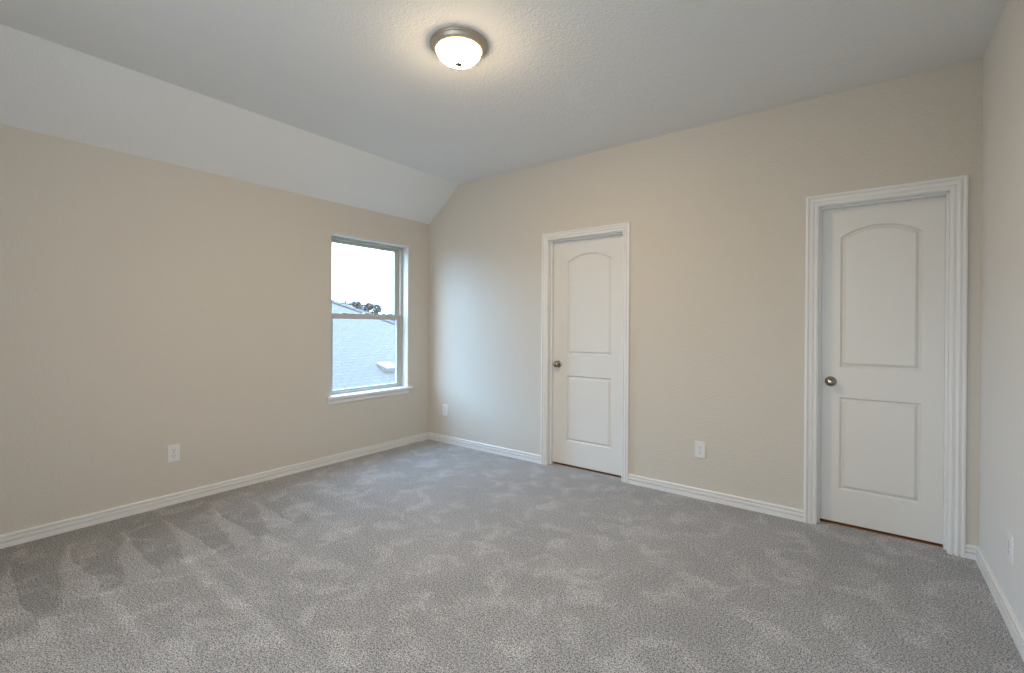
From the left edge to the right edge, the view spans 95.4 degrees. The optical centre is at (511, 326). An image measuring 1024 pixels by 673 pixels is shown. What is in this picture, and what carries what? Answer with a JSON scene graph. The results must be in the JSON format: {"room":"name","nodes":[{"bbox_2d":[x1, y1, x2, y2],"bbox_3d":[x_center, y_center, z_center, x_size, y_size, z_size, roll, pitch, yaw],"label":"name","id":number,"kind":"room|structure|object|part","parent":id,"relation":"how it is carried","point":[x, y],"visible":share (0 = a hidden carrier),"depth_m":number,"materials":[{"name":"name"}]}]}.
{"room":"empty bedroom","nodes":[
{"label":"empty bedroom","id":0,"kind":"room"},
{"bbox_2d":[0,124,428,534],"bbox_3d":[-2.277,0.116,3.506,0.150,2.496,4.515,0,0,37],"label":"wall","id":1,"kind":"structure","parent":0,"point":[147,305],"depth_m":3.20,"materials":[{"name":"beige paint"}]},
{"bbox_2d":[167,443,179,462],"bbox_3d":[-2.368,0.887,3.263,0.009,0.120,0.074,0,0,37],"label":"wall outlet","id":2,"kind":"object","parent":1,"relation":"attached to","point":[173,451],"visible":1,"depth_m":3.26,"materials":[{"name":"white plastic"}]},
{"bbox_2d":[0,432,427,548],"bbox_3d":[-2.252,1.207,3.414,0.015,0.074,4.400,0,0,37],"label":"baseboard","id":3,"kind":"structure","parent":1,"relation":"attached to","point":[66,525],"depth_m":3.29,"materials":[{"name":"white wood"}]},
{"bbox_2d":[326,232,412,404],"bbox_3d":[-1.413,-0.070,4.611,0.186,1.562,0.982,0,0,37],"label":"window","id":4,"kind":"structure","parent":1,"relation":"in","point":[400,315],"depth_m":4.89,"materials":[{"name":"grey"}]},
{"bbox_3d":[-1.472,-0.448,4.652,0.022,0.736,0.827,0,0,37],"label":"sash","id":5,"kind":"part","parent":4,"relation":"part of","materials":[{"name":"clear glass"}]},
{"bbox_3d":[-1.452,0.256,4.637,0.024,0.753,0.827,0,0,37],"label":"sash","id":6,"kind":"part","parent":4,"relation":"part of","materials":[{"name":"clear glass"}]},
{"bbox_3d":[-1.391,0.647,4.593,0.120,0.019,0.982,0,0,37],"label":"sill","id":7,"kind":"part","parent":4,"relation":"part of","materials":[{"name":"white wood"}]},
{"bbox_2d":[0,0,1007,223],"bbox_3d":[-0.567,-1.347,2.140,4.508,0.458,4.400,0,0,37],"label":"ceiling","id":8,"kind":"structure","parent":0,"point":[347,102],"depth_m":2.66,"materials":[{"name":"white paint"}]},
{"bbox_2d":[430,26,487,68],"bbox_3d":[-0.278,-1.421,2.441,0.302,0.110,0.302,0,0,37],"label":"ceiling light","id":9,"kind":"object","parent":8,"relation":"attached to","point":[458,47],"visible":1,"depth_m":2.37,"materials":[{"name":"white glass"}]},
{"bbox_2d":[0,439,1023,672],"bbox_3d":[-0.505,1.318,2.124,4.398,0.120,4.494,0,0,37],"label":"floor","id":10,"kind":"structure","parent":0,"point":[425,556],"depth_m":2.26,"materials":[{"name":"grey carpet"}]},
{"bbox_2d":[553,462,620,477],"bbox_3d":[0.688,1.283,4.119,0.715,0.051,0.126,0,0,37],"label":"threshold","id":11,"kind":"object","parent":10,"relation":"on","point":[586,469],"visible":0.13,"depth_m":4.09,"materials":[{"name":"brown wood"}]},
{"bbox_2d":[820,518,942,546],"bbox_3d":[2.282,1.296,2.911,0.614,0.051,0.126,0,0,37],"label":"threshold","id":12,"kind":"object","parent":10,"relation":"on","point":[821,519],"visible":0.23,"depth_m":2.86,"materials":[{"name":"brown wood"}]},
{"bbox_2d":[428,58,982,545],"bbox_3d":[0.849,-0.047,3.898,4.358,2.854,0.115,0,0,37],"label":"wall","id":13,"kind":"structure","parent":0,"point":[715,212],"depth_m":3.40,"materials":[{"name":"beige paint"}]},
{"bbox_2d":[443,404,447,415],"bbox_3d":[-0.718,0.899,5.007,0.074,0.120,0.009,0,0,37],"label":"wall outlet","id":14,"kind":"object","parent":13,"relation":"attached to","point":[445,407],"visible":1,"depth_m":5.00,"materials":[{"name":"white plastic"}]},
{"bbox_2d":[428,432,540,463],"bbox_3d":[-0.334,1.214,4.712,1.504,0.074,0.015,0,0,37],"label":"baseboard","id":15,"kind":"structure","parent":13,"relation":"attached to","point":[530,457],"depth_m":4.64,"materials":[{"name":"white wood"}]},
{"bbox_2d":[541,222,629,482],"bbox_3d":[0.640,0.210,4.045,0.843,2.098,0.134,0,0,37],"label":"door frame","id":16,"kind":"structure","parent":13,"relation":"attached to","point":[548,239],"depth_m":4.22,"materials":[{"name":"white wood"}]},
{"bbox_2d":[553,235,622,475],"bbox_3d":[0.650,0.235,4.059,0.711,2.015,0.100,0,0,37],"label":"door","id":17,"kind":"structure","parent":13,"relation":"in","point":[588,273],"depth_m":4.06,"materials":[{"name":"white wood"}]},
{"bbox_2d":[695,441,705,458],"bbox_3d":[1.379,0.906,3.418,0.074,0.120,0.009,0,0,37],"label":"wall outlet","id":18,"kind":"object","parent":13,"relation":"attached to","point":[700,447],"visible":1,"depth_m":3.41,"materials":[{"name":"white plastic"}]},
{"bbox_2d":[628,474,803,521],"bbox_3d":[1.414,1.228,3.387,1.202,0.074,0.015,0,0,37],"label":"baseboard","id":19,"kind":"structure","parent":13,"relation":"attached to","point":[791,513],"depth_m":3.33,"materials":[{"name":"white wood"}]},
{"bbox_2d":[820,196,945,543],"bbox_3d":[2.244,0.247,2.851,0.610,2.015,0.100,0,0,37],"label":"door","id":20,"kind":"structure","parent":13,"relation":"in","point":[883,309],"depth_m":2.85,"materials":[{"name":"white wood"}]},
{"bbox_3d":[2.037,0.355,2.983,0.054,0.054,0.060,0,0,37],"label":"knob","id":21,"kind":"part","parent":20,"relation":"part of","materials":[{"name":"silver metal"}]},
{"bbox_2d":[804,175,968,557],"bbox_3d":[2.234,0.218,2.837,0.758,2.106,0.134,0,0,37],"label":"door frame","id":22,"kind":"structure","parent":13,"relation":"attached to","point":[955,189],"depth_m":2.65,"materials":[{"name":"white wood"}]},
{"bbox_2d":[965,544,976,559],"bbox_3d":[2.517,1.236,2.552,0.058,0.074,0.015,0,0,37],"label":"baseboard","id":23,"kind":"structure","parent":13,"relation":"attached to","point":[970,553],"depth_m":2.55,"materials":[{"name":"white wood"}]},
{"bbox_2d":[979,0,1023,631],"bbox_3d":[1.269,-0.085,0.748,0.115,2.954,4.630,0,0,37],"label":"wall","id":24,"kind":"structure","parent":0,"point":[1001,474],"depth_m":2.13,"materials":[{"name":"white paint"}]},
{"bbox_2d":[975,546,1023,661],"bbox_3d":[1.210,1.234,0.791,0.015,0.074,4.400,0,0,37],"label":"baseboard","id":25,"kind":"structure","parent":24,"relation":"attached to","point":[1017,634],"depth_m":2.06,"materials":[{"name":"white wood"}]},
{"bbox_2d":[1007,531,1013,564],"bbox_3d":[2.121,0.943,1.986,0.009,0.120,0.074,0,0,37],"label":"wall outlet","id":26,"kind":"object","parent":24,"relation":"attached to","point":[1010,539],"visible":1,"depth_m":1.97,"materials":[{"name":"white plastic"}]},
{"label":"outside","id":27,"kind":"structure","parent":0,"visible":0},
{"bbox_3d":[-52.703,4.223,69.485,159.830,0.300,200.000,0,0,37],"label":"ground","id":28,"kind":"structure","parent":27,"visible":0},
{"bbox_2d":[342,300,363,308],"bbox_3d":[-16.100,0.865,45.045,3.796,6.961,2.838,0,0,19],"label":"tree","id":29,"kind":"object","parent":28,"relation":"on","point":[358,305],"visible":0.09,"depth_m":45.30,"materials":[{"name":"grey plant"}]},
{"bbox_2d":[332,299,394,389],"bbox_3d":[-9.495,1.465,9.434,12.998,6.045,20.648,0,0,37],"label":"neighbouring house","id":30,"kind":"structure","parent":28,"relation":"on","point":[363,349],"depth_m":10.74,"materials":[{"name":"grey"}]},
{"bbox_2d":[375,361,394,372],"bbox_3d":[-2.754,0.902,10.368,0.417,0.201,0.399,0,0,37],"label":"roof vent","id":31,"kind":"object","parent":30,"relation":"attached to","point":[385,366],"depth_m":10.25,"materials":[{"name":"white metal"}]},
{"bbox_2d":[364,302,381,313],"bbox_3d":[-14.535,0.883,48.741,2.084,6.922,3.087,0,0,-1],"label":"tree","id":32,"kind":"object","parent":28,"relation":"on","point":[375,308],"visible":0.3,"depth_m":48.44,"materials":[{"name":"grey plant"}]}
]}

